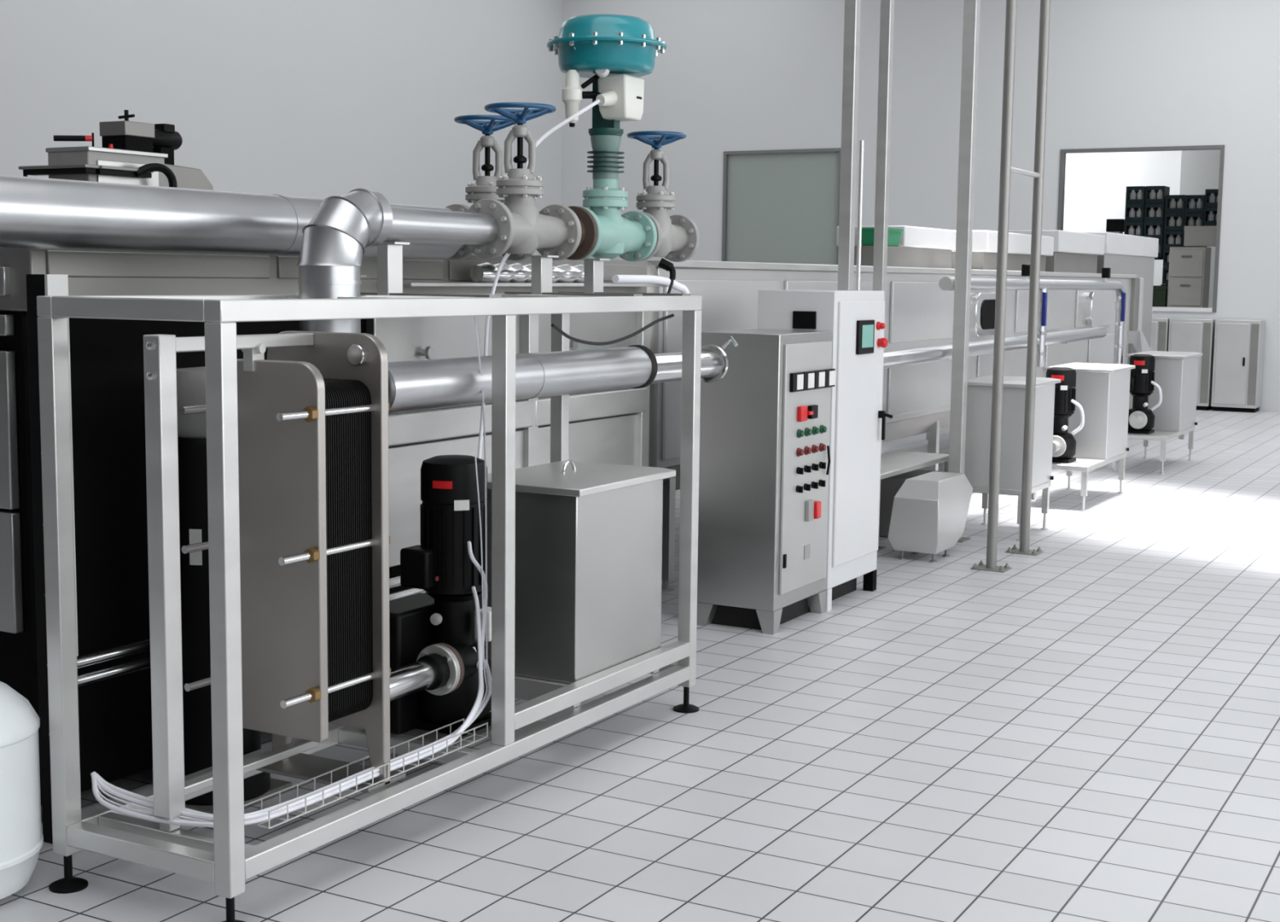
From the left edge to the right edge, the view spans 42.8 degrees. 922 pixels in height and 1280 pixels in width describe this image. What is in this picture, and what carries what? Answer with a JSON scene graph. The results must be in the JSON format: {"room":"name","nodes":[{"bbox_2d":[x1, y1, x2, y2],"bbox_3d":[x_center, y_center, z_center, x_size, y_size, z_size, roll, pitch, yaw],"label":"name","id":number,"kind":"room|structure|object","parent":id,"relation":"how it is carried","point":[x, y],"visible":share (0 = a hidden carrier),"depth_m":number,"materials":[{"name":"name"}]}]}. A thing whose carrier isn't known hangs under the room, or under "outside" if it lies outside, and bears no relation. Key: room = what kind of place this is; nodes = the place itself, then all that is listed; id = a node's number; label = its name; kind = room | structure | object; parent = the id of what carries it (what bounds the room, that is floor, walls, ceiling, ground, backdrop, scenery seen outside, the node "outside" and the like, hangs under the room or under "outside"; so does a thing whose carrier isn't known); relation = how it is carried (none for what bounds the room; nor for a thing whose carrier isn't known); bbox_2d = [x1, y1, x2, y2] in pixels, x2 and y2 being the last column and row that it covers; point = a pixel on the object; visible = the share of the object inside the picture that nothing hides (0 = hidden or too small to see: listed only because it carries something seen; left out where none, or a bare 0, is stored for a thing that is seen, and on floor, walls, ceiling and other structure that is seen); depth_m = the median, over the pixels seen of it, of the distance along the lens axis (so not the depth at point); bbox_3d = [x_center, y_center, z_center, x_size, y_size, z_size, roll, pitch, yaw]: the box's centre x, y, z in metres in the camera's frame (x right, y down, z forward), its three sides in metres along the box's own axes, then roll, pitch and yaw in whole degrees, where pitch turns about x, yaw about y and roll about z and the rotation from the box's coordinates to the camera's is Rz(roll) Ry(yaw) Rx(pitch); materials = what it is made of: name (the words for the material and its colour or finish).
{"room":"processing plant","nodes":[
{"label":"processing plant","id":0,"kind":"room"},
{"bbox_2d":[0,0,562,255],"bbox_3d":[-7.235,-3.107,13.521,0.200,6.000,24.600,4,7,29],"label":"wall","id":1,"kind":"structure","parent":0,"point":[316,99],"depth_m":19.00,"materials":[{"name":"paint"}]},
{"bbox_2d":[0,408,1279,921],"bbox_3d":[0.240,0.479,9.710,17.400,0.100,24.600,4,7,29],"label":"floor","id":2,"kind":"structure","parent":0,"point":[1086,729],"depth_m":5.02,"materials":[{"name":"tile"}]},
{"bbox_2d":[0,681,43,899],"bbox_3d":[-1.671,0.752,3.943,0.426,0.590,0.426,4,7,29],"label":"tank","id":3,"kind":"object","parent":2,"relation":"on","point":[21,837],"visible":1,"depth_m":3.89,"materials":[{"name":"white paint"}]},
{"bbox_2d":[26,274,78,844],"bbox_3d":[-1.528,0.267,4.258,0.080,1.497,0.073,4,7,29],"label":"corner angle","id":4,"kind":"object","parent":2,"relation":"on","point":[37,285],"visible":0.36,"depth_m":4.23,"materials":[{"name":"black paint"}]},
{"bbox_2d":[176,366,292,814],"bbox_3d":[-1.221,0.351,4.667,0.310,1.245,0.320,4,7,29],"label":"motor","id":5,"kind":"object","parent":2,"relation":"on","point":[190,382],"visible":0.32,"depth_m":4.55,"materials":[{"name":"black paint"}]},
{"bbox_2d":[0,248,667,821],"bbox_3d":[-1.424,0.017,6.098,1.720,1.585,3.330,4,7,29],"label":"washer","id":6,"kind":"object","parent":2,"relation":"on","point":[611,427],"visible":0.38,"depth_m":4.66,"materials":[{"name":"metal"}]},
{"bbox_2d":[18,110,213,190],"bbox_3d":[-2.012,-1.104,6.453,0.407,0.550,0.740,4,7,29],"label":"machine","id":7,"kind":"object","parent":6,"relation":"on","point":[131,153],"visible":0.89,"depth_m":6.33,"materials":[{"name":"grey metal"}]},
{"bbox_2d":[18,164,153,173],"bbox_3d":[-2.127,-1.120,6.280,0.370,0.012,0.330,4,7,29],"label":"shelf","id":8,"kind":"object","parent":7,"relation":"attached to","point":[51,168],"depth_m":6.17,"materials":[{"name":"metal"}]},
{"bbox_2d":[402,282,667,287],"bbox_3d":[-0.376,-0.675,6.255,0.130,0.014,1.810,4,7,29],"label":"shelf","id":9,"kind":"object","parent":6,"relation":"attached to","point":[404,284],"depth_m":5.97,"materials":[{"name":"metal"}]},
{"bbox_2d":[470,262,604,283],"bbox_3d":[-0.377,-0.711,6.217,0.080,0.082,0.851,4,7,29],"label":"hose","id":10,"kind":"object","parent":6,"relation":"on","point":[517,273],"visible":0.69,"depth_m":6.04,"materials":[{"name":"metal"}]},
{"bbox_2d":[611,275,689,293],"bbox_3d":[0.047,-0.034,6.919,0.051,1.497,0.600,5,8,32],"label":"hose","id":11,"kind":"object","parent":6,"relation":"attached to","point":[652,279],"visible":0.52,"depth_m":6.80,"materials":[{"name":"white plastic"}]},
{"bbox_2d":[36,293,702,921],"bbox_3d":[-0.614,0.242,4.799,0.622,1.447,2.362,4,7,29],"label":"frame","id":12,"kind":"object","parent":2,"relation":"on","point":[224,859],"visible":0.82,"depth_m":3.97,"materials":[{"name":"metal"}]},
{"bbox_2d":[0,174,466,277],"bbox_3d":[-1.801,-0.526,3.501,0.179,0.238,4.810,4,7,29],"label":"insulated pipe","id":13,"kind":"object","parent":12,"relation":"on","point":[36,213],"visible":0.7,"depth_m":4.29,"materials":[{"name":"metal"}]},
{"bbox_2d":[444,115,534,261],"bbox_3d":[-0.534,-0.953,5.736,0.233,0.493,0.413,4,7,29],"label":"valve","id":14,"kind":"object","parent":13,"relation":"attached to","point":[485,187],"visible":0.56,"depth_m":5.69,"materials":[{"name":"grey metal"}]},
{"bbox_2d":[142,330,405,831],"bbox_3d":[-0.951,0.275,4.128,0.387,1.196,0.660,4,7,29],"label":"plate heat exchanger","id":15,"kind":"object","parent":12,"relation":"on","point":[313,415],"visible":0.94,"depth_m":4.12,"materials":[{"name":"metal"}]},
{"bbox_2d":[387,336,737,414],"bbox_3d":[-0.201,-0.285,5.174,0.189,0.175,1.991,4,7,29],"label":"insulated pipe","id":16,"kind":"object","parent":15,"relation":"attached to","point":[433,384],"visible":0.75,"depth_m":4.95,"materials":[{"name":"metal"}]},
{"bbox_2d":[90,541,487,827],"bbox_3d":[-0.803,0.563,4.262,1.153,0.556,0.416,-5,8,-40],"label":"cable","id":17,"kind":"object","parent":12,"relation":"attached to","point":[189,824],"visible":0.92,"depth_m":4.08,"materials":[{"name":"white plastic"}]},
{"bbox_2d":[97,454,487,822],"bbox_3d":[-0.793,0.433,4.226,1.140,0.809,0.380,-4,8,-36],"label":"cable","id":18,"kind":"object","parent":12,"relation":"attached to","point":[99,793],"visible":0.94,"depth_m":4.67,"materials":[{"name":"white plastic"}]},
{"bbox_2d":[97,315,489,822],"bbox_3d":[-0.788,0.222,4.216,1.158,1.228,0.368,-4,8,-36],"label":"cable","id":19,"kind":"object","parent":12,"relation":"attached to","point":[475,321],"visible":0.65,"depth_m":4.66,"materials":[{"name":"white plastic"}]},
{"bbox_2d":[244,718,488,829],"bbox_3d":[-0.700,0.815,4.332,0.087,0.044,0.924,4,7,29],"label":"cable tray","id":20,"kind":"object","parent":12,"relation":"on","point":[463,719],"visible":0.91,"depth_m":4.27,"materials":[{"name":"metal"}]},
{"bbox_2d":[297,188,497,333],"bbox_3d":[-0.695,-0.484,4.775,0.226,0.602,0.916,4,7,29],"label":"pipe","id":21,"kind":"object","parent":12,"relation":"attached to","point":[335,241],"visible":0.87,"depth_m":4.50,"materials":[{"name":"metal"}]},
{"bbox_2d":[466,102,581,260],"bbox_3d":[-0.380,-0.907,5.338,0.233,0.493,0.453,4,7,29],"label":"valve","id":22,"kind":"object","parent":21,"relation":"attached to","point":[556,229],"visible":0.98,"depth_m":5.28,"materials":[{"name":"grey metal"}]},
{"bbox_2d":[360,242,501,297],"bbox_3d":[-0.623,-0.552,4.697,0.500,0.153,0.070,4,7,29],"label":"support","id":23,"kind":"object","parent":12,"relation":"on","point":[389,255],"visible":0.87,"depth_m":4.73,"materials":[{"name":"metal"}]},
{"bbox_2d":[389,454,491,746],"bbox_3d":[-0.598,0.392,4.840,0.368,0.815,0.400,4,7,29],"label":"pump","id":24,"kind":"object","parent":12,"relation":"on","point":[442,566],"visible":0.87,"depth_m":4.76,"materials":[{"name":"black paint"}]},
{"bbox_2d":[92,586,483,821],"bbox_3d":[-0.795,0.624,4.276,1.156,0.410,0.417,-5,8,-40],"label":"cable","id":25,"kind":"object","parent":24,"relation":"attached to","point":[104,788],"visible":0.84,"depth_m":4.23,"materials":[{"name":"white plastic"}]},
{"bbox_2d":[93,647,491,816],"bbox_3d":[-0.799,0.711,4.292,1.159,0.226,0.404,-5,8,-40],"label":"cable","id":26,"kind":"object","parent":24,"relation":"attached to","point":[486,666],"visible":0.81,"depth_m":4.14,"materials":[{"name":"white plastic"}]},
{"bbox_2d":[390,644,460,702],"bbox_3d":[-0.651,0.611,4.542,0.146,0.146,0.320,4,7,29],"label":"pipe","id":27,"kind":"object","parent":24,"relation":"attached to","point":[415,677],"visible":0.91,"depth_m":4.58,"materials":[{"name":"metal"}]},
{"bbox_2d":[504,255,642,296],"bbox_3d":[-0.224,-0.615,5.410,0.500,0.129,0.070,4,7,29],"label":"support","id":28,"kind":"object","parent":12,"relation":"on","point":[541,265],"visible":1,"depth_m":5.44,"materials":[{"name":"metal"}]},
{"bbox_2d":[474,459,675,683],"bbox_3d":[-0.236,0.328,5.425,0.465,0.669,0.630,4,7,29],"label":"tank","id":29,"kind":"object","parent":12,"relation":"on","point":[588,535],"visible":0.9,"depth_m":5.19,"materials":[{"name":"metal"}]},
{"bbox_2d":[551,314,674,346],"bbox_3d":[-0.086,-0.422,5.261,0.031,0.096,0.724,5,8,31],"label":"cable","id":30,"kind":"object","parent":12,"relation":"hanging from","point":[597,344],"visible":1,"depth_m":5.25,"materials":[{"name":"black plastic"}]},
{"bbox_2d":[557,258,690,295],"bbox_3d":[-0.058,-0.644,5.706,0.500,0.124,0.070,4,7,29],"label":"support","id":31,"kind":"object","parent":12,"relation":"on","point":[593,268],"visible":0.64,"depth_m":5.74,"materials":[{"name":"metal"}]},
{"bbox_2d":[546,14,666,262],"bbox_3d":[-0.139,-1.131,5.743,0.422,0.845,0.544,4,7,29],"label":"control valve","id":32,"kind":"object","parent":31,"relation":"on","point":[612,51],"visible":0.96,"depth_m":5.66,"materials":[{"name":"green paint"}]},
{"bbox_2d":[477,99,599,458],"bbox_3d":[-0.400,-0.299,5.542,0.138,1.871,0.618,6,8,41],"label":"cable","id":33,"kind":"object","parent":32,"relation":"hanging from","point":[541,139],"visible":0.46,"depth_m":5.38,"materials":[{"name":"white plastic"}]},
{"bbox_2d":[626,131,699,262],"bbox_3d":[0.073,-0.989,6.146,0.224,0.473,0.351,4,7,29],"label":"valve","id":34,"kind":"object","parent":32,"relation":"attached to","point":[677,235],"visible":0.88,"depth_m":6.10,"materials":[{"name":"grey metal"}]},
{"bbox_2d":[657,257,675,293],"bbox_3d":[0.105,-0.656,6.022,0.068,0.186,0.290,0,6,-3],"label":"sensor","id":35,"kind":"object","parent":34,"relation":"hanging from","point":[664,264],"visible":0.8,"depth_m":6.12,"materials":[{"name":"black paint"}]},
{"bbox_2d":[646,262,659,467],"bbox_3d":[-0.059,-0.119,7.431,0.280,1.590,0.280,4,7,29],"label":"post","id":36,"kind":"object","parent":2,"relation":"on","point":[651,269],"visible":0.06,"depth_m":7.34,"materials":[{"name":"metal"}]},
{"bbox_2d":[696,328,835,635],"bbox_3d":[0.573,0.069,7.221,0.422,1.278,0.575,4,7,29],"label":"cabinet","id":37,"kind":"object","parent":2,"relation":"on","point":[765,426],"visible":0.98,"depth_m":7.00,"materials":[{"name":"metal"}]},
{"bbox_2d":[797,405,807,422],"bbox_3d":[0.699,-0.203,7.027,0.020,0.065,0.070,4,7,29],"label":"switch","id":38,"kind":"object","parent":37,"relation":"attached to","point":[802,410],"depth_m":7.00,"materials":[{"name":"red plastic"}]},
{"bbox_2d":[813,501,821,519],"bbox_3d":[0.776,0.215,7.206,0.035,0.075,0.050,4,7,29],"label":"switch","id":39,"kind":"object","parent":37,"relation":"attached to","point":[817,504],"depth_m":7.18,"materials":[{"name":"red plastic"}]},
{"bbox_2d":[757,289,893,611],"bbox_3d":[0.882,-0.073,7.719,0.463,1.457,0.632,4,7,29],"label":"cabinet","id":40,"kind":"object","parent":2,"relation":"on","point":[855,319],"visible":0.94,"depth_m":7.55,"materials":[{"name":"white metal"}]},
{"bbox_2d":[855,140,864,290],"bbox_3d":[1.175,-0.599,8.876,0.023,2.250,0.024,4,7,29],"label":"conduit","id":41,"kind":"object","parent":40,"relation":"attached to","point":[861,142],"visible":0.34,"depth_m":8.79,"materials":[{"name":"metal"}]},
{"bbox_2d":[837,0,861,290],"bbox_3d":[1.103,-2.440,8.457,0.132,6.000,0.132,4,7,29],"label":"pole","id":42,"kind":"object","parent":2,"relation":"on","point":[852,7],"visible":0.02,"depth_m":8.52,"materials":[{"name":"metal"}]},
{"bbox_2d":[872,0,894,551],"bbox_3d":[1.346,-2.486,8.892,0.120,6.000,0.120,4,7,29],"label":"pole","id":43,"kind":"object","parent":2,"relation":"on","point":[886,8],"visible":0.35,"depth_m":8.96,"materials":[{"name":"metal"}]},
{"bbox_2d":[646,259,1151,591],"bbox_3d":[1.985,-0.647,12.343,1.600,1.590,10.320,4,7,29],"label":"machine","id":44,"kind":"object","parent":2,"relation":"on","point":[919,314],"visible":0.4,"depth_m":10.50,"materials":[{"name":"metal"}]},
{"bbox_2d":[853,227,903,266],"bbox_3d":[1.560,-1.416,10.865,0.265,0.258,0.400,4,7,29],"label":"crate","id":45,"kind":"object","parent":44,"relation":"on","point":[895,254],"visible":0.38,"depth_m":10.74,"materials":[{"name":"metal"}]},
{"bbox_2d":[835,226,955,268],"bbox_3d":[1.857,-1.513,11.644,0.500,0.285,1.200,4,7,29],"label":"hood","id":46,"kind":"object","parent":44,"relation":"on","point":[922,247],"visible":0.38,"depth_m":11.43,"materials":[{"name":"metal"}]},
{"bbox_2d":[883,326,1106,368],"bbox_3d":[2.180,-0.770,10.728,0.524,0.128,5.214,4,7,29],"label":"pipe","id":47,"kind":"object","parent":44,"relation":"attached to","point":[929,354],"visible":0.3,"depth_m":10.04,"materials":[{"name":"metal"}]},
{"bbox_2d":[951,230,1053,271],"bbox_3d":[2.928,-1.728,13.553,0.500,0.310,1.900,4,7,29],"label":"hood","id":48,"kind":"object","parent":44,"relation":"on","point":[984,242],"visible":0.41,"depth_m":13.10,"materials":[{"name":"metal"}]},
{"bbox_2d":[1008,230,1104,273],"bbox_3d":[3.880,-1.940,15.248,0.500,0.375,1.670,4,7,29],"label":"hood","id":49,"kind":"object","parent":44,"relation":"on","point":[1073,251],"visible":0.62,"depth_m":14.92,"materials":[{"name":"metal"}]},
{"bbox_2d":[879,469,939,537],"bbox_3d":[1.556,0.250,9.823,0.360,0.360,0.480,4,7,29],"label":"crate","id":50,"kind":"object","parent":2,"relation":"on","point":[890,486],"visible":0.17,"depth_m":9.61,"materials":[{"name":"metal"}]},
{"bbox_2d":[880,450,948,479],"bbox_3d":[1.427,0.233,9.536,0.390,0.455,1.300,4,7,29],"label":"drip tray","id":51,"kind":"object","parent":2,"relation":"on","point":[894,463],"visible":0.23,"depth_m":9.62,"materials":[{"name":"metal"}]},
{"bbox_2d":[888,471,973,562],"bbox_3d":[1.613,0.301,9.036,0.285,0.435,0.599,4,7,29],"label":"motor cover","id":52,"kind":"object","parent":2,"relation":"on","point":[930,510],"visible":1,"depth_m":8.81,"materials":[{"name":"metal"}]},
{"bbox_2d":[948,0,980,542],"bbox_3d":[1.877,-2.519,9.247,0.150,6.000,0.150,4,7,29],"label":"pole","id":53,"kind":"object","parent":2,"relation":"on","point":[971,9],"visible":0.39,"depth_m":9.35,"materials":[{"name":"metal"}]},
{"bbox_2d":[970,0,1017,573],"bbox_3d":[1.887,-2.411,8.285,0.180,6.000,0.140,4,7,29],"label":"pole","id":54,"kind":"object","parent":2,"relation":"on","point":[1011,5],"visible":1,"depth_m":8.44,"materials":[{"name":"metal"}]},
{"bbox_2d":[1010,167,1039,177],"bbox_3d":[2.028,-1.530,8.657,0.027,0.028,0.566,4,7,29],"label":"bar","id":55,"kind":"object","parent":54,"relation":"attached to","point":[1016,171],"visible":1,"depth_m":8.66,"materials":[{"name":"metal"}]},
{"bbox_2d":[964,375,1061,541],"bbox_3d":[2.195,-0.032,9.844,0.480,0.930,0.640,4,7,29],"label":"tank","id":56,"kind":"object","parent":2,"relation":"on","point":[979,399],"visible":0.57,"depth_m":9.61,"materials":[{"name":"metal"}]},
{"bbox_2d":[972,480,1051,496],"bbox_3d":[2.195,0.150,9.863,0.425,0.035,0.570,4,7,29],"label":"tray","id":57,"kind":"object","parent":56,"relation":"on","point":[1005,489],"depth_m":9.63,"materials":[{"name":"metal"}]},
{"bbox_2d":[1004,0,1050,555],"bbox_3d":[2.189,-2.468,8.824,0.180,6.000,0.140,4,7,29],"label":"pole","id":58,"kind":"object","parent":2,"relation":"on","point":[1045,5],"visible":1,"depth_m":8.97,"materials":[{"name":"metal"}]},
{"bbox_2d":[1042,362,1135,511],"bbox_3d":[3.056,-0.194,11.379,0.480,0.930,1.165,4,7,29],"label":"tank","id":59,"kind":"object","parent":2,"relation":"on","point":[1102,390],"visible":0.7,"depth_m":11.26,"materials":[{"name":"metal"}]},
{"bbox_2d":[1045,367,1084,463],"bbox_3d":[2.825,-0.308,10.997,0.304,0.637,0.378,4,7,29],"label":"pump","id":60,"kind":"object","parent":59,"relation":"on","point":[1064,448],"visible":0.66,"depth_m":10.98,"materials":[{"name":"black paint"}]},
{"bbox_2d":[1051,452,1126,471],"bbox_3d":[3.047,-0.011,11.383,0.425,0.035,1.130,4,7,29],"label":"tray","id":61,"kind":"object","parent":59,"relation":"on","point":[1085,462],"depth_m":11.16,"materials":[{"name":"metal"}]},
{"bbox_2d":[1082,232,1158,347],"bbox_3d":[4.904,-1.362,17.176,0.500,2.000,2.350,4,7,29],"label":"hood","id":62,"kind":"object","parent":2,"relation":"on","point":[1124,254],"visible":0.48,"depth_m":17.10,"materials":[{"name":"metal"}]},
{"bbox_2d":[1111,351,1202,474],"bbox_3d":[4.290,-0.427,13.581,0.480,0.930,1.235,4,7,29],"label":"tank","id":63,"kind":"object","parent":2,"relation":"on","point":[1175,374],"visible":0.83,"depth_m":13.45,"materials":[{"name":"metal"}]},
{"bbox_2d":[1127,354,1162,434],"bbox_3d":[4.046,-0.540,13.189,0.308,0.637,0.378,4,7,29],"label":"pump","id":64,"kind":"object","parent":63,"relation":"on","point":[1141,419],"visible":0.92,"depth_m":13.17,"materials":[{"name":"black paint"}]},
{"bbox_2d":[938,264,1126,367],"bbox_3d":[2.834,-0.876,11.357,0.094,0.965,4.435,4,7,29],"label":"pipe","id":65,"kind":"object","parent":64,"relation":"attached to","point":[946,283],"visible":0.9,"depth_m":11.21,"materials":[{"name":"metal"}]},
{"bbox_2d":[1127,426,1195,441],"bbox_3d":[4.282,-0.244,13.585,0.425,0.035,1.200,4,7,29],"label":"tray","id":66,"kind":"object","parent":63,"relation":"on","point":[1162,433],"depth_m":13.30,"materials":[{"name":"metal"}]},
{"bbox_2d":[1150,317,1169,351],"bbox_3d":[6.314,-1.206,20.017,0.320,1.090,0.430,4,7,29],"label":"locker","id":67,"kind":"object","parent":2,"relation":"on","point":[1160,326],"visible":0.24,"depth_m":19.78,"materials":[{"name":"metal"}]},
{"bbox_2d":[1168,318,1217,410],"bbox_3d":[6.689,-1.179,19.810,0.500,1.090,0.430,4,7,29],"label":"locker","id":68,"kind":"object","parent":2,"relation":"on","point":[1185,335],"visible":0.64,"depth_m":19.59,"materials":[{"name":"metal"}]},
{"bbox_2d":[1210,319,1265,413],"bbox_3d":[7.156,-1.144,19.551,0.510,1.090,0.430,4,7,29],"label":"cabinet","id":69,"kind":"object","parent":2,"relation":"on","point":[1238,344],"visible":1,"depth_m":19.38,"materials":[{"name":"metal"}]},
{"bbox_2d":[807,404,817,418],"bbox_3d":[0.753,-0.214,7.121,0.022,0.057,0.070,4,7,29],"label":"switch","id":70,"kind":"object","parent":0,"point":[814,408],"depth_m":7.10,"materials":[{"name":"black paint"}]},
{"bbox_2d":[561,0,1279,411],"bbox_3d":[6.216,-3.696,20.171,17.200,6.000,0.160,4,7,29],"label":"wall","id":71,"kind":"structure","parent":0,"point":[731,75],"depth_m":21.13,"materials":[{"name":"paint"}]},
{"bbox_2d":[721,147,840,265],"bbox_3d":[1.958,-3.253,22.553,1.780,2.050,0.130,4,7,29],"label":"window","id":72,"kind":"structure","parent":71,"relation":"in","point":[780,206],"depth_m":22.53,"materials":[{"name":"grey glass"}]},
{"bbox_2d":[1057,145,1224,312],"bbox_3d":[6.165,-2.868,20.236,1.975,2.000,0.130,4,7,29],"label":"window","id":73,"kind":"structure","parent":71,"relation":"in","point":[1063,152],"depth_m":19.96,"materials":[{"name":"grey"}]},
{"bbox_2d":[1062,151,1182,285],"bbox_3d":[7.272,-3.392,24.297,11.500,4.500,0.100,4,7,29],"label":"wall","id":74,"kind":"structure","parent":0,"point":[1096,184],"depth_m":24.33,"materials":[{"name":"paint"}]},
{"bbox_2d":[1179,149,1220,307],"bbox_3d":[8.709,-3.241,23.105,2.020,4.500,0.600,4,7,29],"label":"pier","id":75,"kind":"object","parent":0,"point":[1200,169],"depth_m":23.13,"materials":[{"name":"paint"}]},
{"bbox_3d":[7.334,-0.848,22.263,7.100,0.100,4.040,4,7,29],"label":"floor","id":76,"kind":"structure","parent":0,"visible":0},
{"bbox_2d":[1106,219,1124,234],"bbox_3d":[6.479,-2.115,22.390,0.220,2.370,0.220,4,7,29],"label":"box","id":77,"kind":"object","parent":76,"relation":"on","point":[1115,226],"visible":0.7,"depth_m":22.17,"materials":[{"name":"black paint"}]},
{"bbox_2d":[1152,285,1168,306],"bbox_3d":[6.864,-1.594,21.780,0.300,1.480,0.360,4,7,29],"label":"bin","id":78,"kind":"object","parent":76,"relation":"on","point":[1159,292],"visible":0.25,"depth_m":21.54,"materials":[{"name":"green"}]},
{"bbox_2d":[1154,257,1168,285],"bbox_3d":[7.181,-2.028,22.098,1.360,2.278,0.380,4,7,29],"label":"storage rack","id":79,"kind":"object","parent":76,"relation":"on","point":[1157,258],"visible":0.08,"depth_m":21.93,"materials":[{"name":"grey metal"}]},
{"bbox_2d":[1157,240,1164,257],"bbox_3d":[6.974,-2.877,22.124,0.245,0.235,0.340,4,7,29],"label":"crate","id":80,"kind":"object","parent":79,"relation":"on","point":[1161,242],"visible":0.3,"depth_m":21.94,"materials":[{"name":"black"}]},
{"bbox_2d":[1143,222,1164,239],"bbox_3d":[6.977,-3.112,22.097,0.245,0.235,0.340,4,7,29],"label":"crate","id":81,"kind":"object","parent":80,"relation":"on","point":[1151,229],"visible":0.68,"depth_m":21.98,"materials":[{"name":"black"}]},
{"bbox_2d":[1144,204,1165,222],"bbox_3d":[6.980,-3.348,22.071,0.245,0.235,0.340,4,7,29],"label":"crate","id":82,"kind":"object","parent":81,"relation":"on","point":[1153,212],"visible":0.83,"depth_m":21.95,"materials":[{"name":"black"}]},
{"bbox_2d":[1145,186,1169,204],"bbox_3d":[6.983,-3.583,22.044,0.245,0.235,0.340,4,7,29],"label":"crate","id":83,"kind":"object","parent":82,"relation":"on","point":[1153,194],"visible":0.87,"depth_m":21.93,"materials":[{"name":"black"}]},
{"bbox_2d":[1161,266,1168,284],"bbox_3d":[7.206,-2.502,22.034,0.245,0.235,0.340,4,7,29],"label":"crate","id":84,"kind":"object","parent":79,"relation":"on","point":[1165,269],"visible":0.34,"depth_m":21.94,"materials":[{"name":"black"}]},
{"bbox_2d":[1163,248,1169,266],"bbox_3d":[7.209,-2.737,22.007,0.245,0.235,0.340,4,7,29],"label":"crate","id":85,"kind":"object","parent":84,"relation":"on","point":[1166,251],"visible":0.26,"depth_m":21.91,"materials":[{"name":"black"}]},
{"bbox_2d":[1164,231,1183,248],"bbox_3d":[7.212,-2.973,21.981,0.245,0.235,0.340,4,7,29],"label":"crate","id":86,"kind":"object","parent":85,"relation":"on","point":[1171,238],"visible":0.7,"depth_m":21.87,"materials":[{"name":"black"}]},
{"bbox_2d":[1164,213,1184,231],"bbox_3d":[7.214,-3.208,21.954,0.245,0.235,0.340,4,7,29],"label":"crate","id":87,"kind":"object","parent":86,"relation":"on","point":[1173,221],"visible":0.83,"depth_m":21.84,"materials":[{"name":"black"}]},
{"bbox_2d":[1165,195,1185,213],"bbox_3d":[7.217,-3.444,21.928,0.245,0.235,0.340,4,7,29],"label":"crate","id":88,"kind":"object","parent":87,"relation":"on","point":[1174,203],"visible":0.82,"depth_m":21.81,"materials":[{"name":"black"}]},
{"bbox_2d":[1182,231,1206,247],"bbox_3d":[7.430,-2.953,21.860,0.245,0.235,0.340,4,7,29],"label":"crate","id":89,"kind":"object","parent":79,"relation":"on","point":[1184,231],"visible":0.05,"depth_m":21.76,"materials":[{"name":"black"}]},
{"bbox_2d":[1183,213,1204,229],"bbox_3d":[7.433,-3.188,21.834,0.245,0.235,0.340,4,7,29],"label":"crate","id":90,"kind":"object","parent":89,"relation":"on","point":[1190,219],"visible":0.47,"depth_m":21.73,"materials":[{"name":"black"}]},
{"bbox_2d":[1184,195,1204,213],"bbox_3d":[7.435,-3.424,21.808,0.245,0.235,0.340,4,7,29],"label":"crate","id":91,"kind":"object","parent":90,"relation":"on","point":[1193,203],"visible":0.81,"depth_m":21.69,"materials":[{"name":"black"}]},
{"bbox_2d":[1203,207,1217,226],"bbox_3d":[7.652,-3.244,21.705,0.245,0.235,0.340,4,7,29],"label":"crate","id":92,"kind":"object","parent":79,"relation":"on","point":[1210,213],"visible":0.44,"depth_m":21.62,"materials":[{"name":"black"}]},
{"bbox_2d":[1204,189,1218,207],"bbox_3d":[7.655,-3.480,21.679,0.245,0.235,0.340,4,7,29],"label":"crate","id":93,"kind":"object","parent":92,"relation":"on","point":[1211,195],"visible":0.48,"depth_m":21.59,"materials":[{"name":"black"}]},
{"bbox_3d":[6.747,-2.894,22.249,0.245,0.235,0.340,4,7,29],"label":"crate","id":94,"kind":"object","parent":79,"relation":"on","visible":0},
{"bbox_2d":[1124,222,1144,236],"bbox_3d":[6.750,-3.129,22.223,0.245,0.235,0.340,4,7,29],"label":"crate","id":95,"kind":"object","parent":94,"relation":"on","point":[1135,228],"visible":0.49,"depth_m":22.11,"materials":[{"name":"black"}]},
{"bbox_2d":[1124,204,1145,222],"bbox_3d":[6.753,-3.365,22.196,0.245,0.235,0.340,4,7,29],"label":"crate","id":96,"kind":"object","parent":95,"relation":"on","point":[1133,212],"visible":0.8,"depth_m":22.08,"materials":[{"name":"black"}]},
{"bbox_2d":[1125,186,1146,204],"bbox_3d":[6.756,-3.600,22.170,0.245,0.235,0.340,4,7,29],"label":"crate","id":97,"kind":"object","parent":96,"relation":"on","point":[1134,194],"visible":0.85,"depth_m":22.05,"materials":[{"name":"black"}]},
{"bbox_2d":[1167,247,1211,307],"bbox_3d":[7.229,-1.849,21.599,0.450,1.935,0.452,4,7,29],"label":"drawer unit","id":98,"kind":"object","parent":76,"relation":"on","point":[1189,268],"visible":0.45,"depth_m":21.36,"materials":[{"name":"grey metal"}]},
{"bbox_2d":[1183,226,1216,246],"bbox_3d":[7.386,-2.954,21.476,0.410,0.262,0.280,4,7,29],"label":"carton","id":99,"kind":"object","parent":98,"relation":"on","point":[1194,236],"visible":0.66,"depth_m":21.36,"materials":[{"name":"grey cardboard"}]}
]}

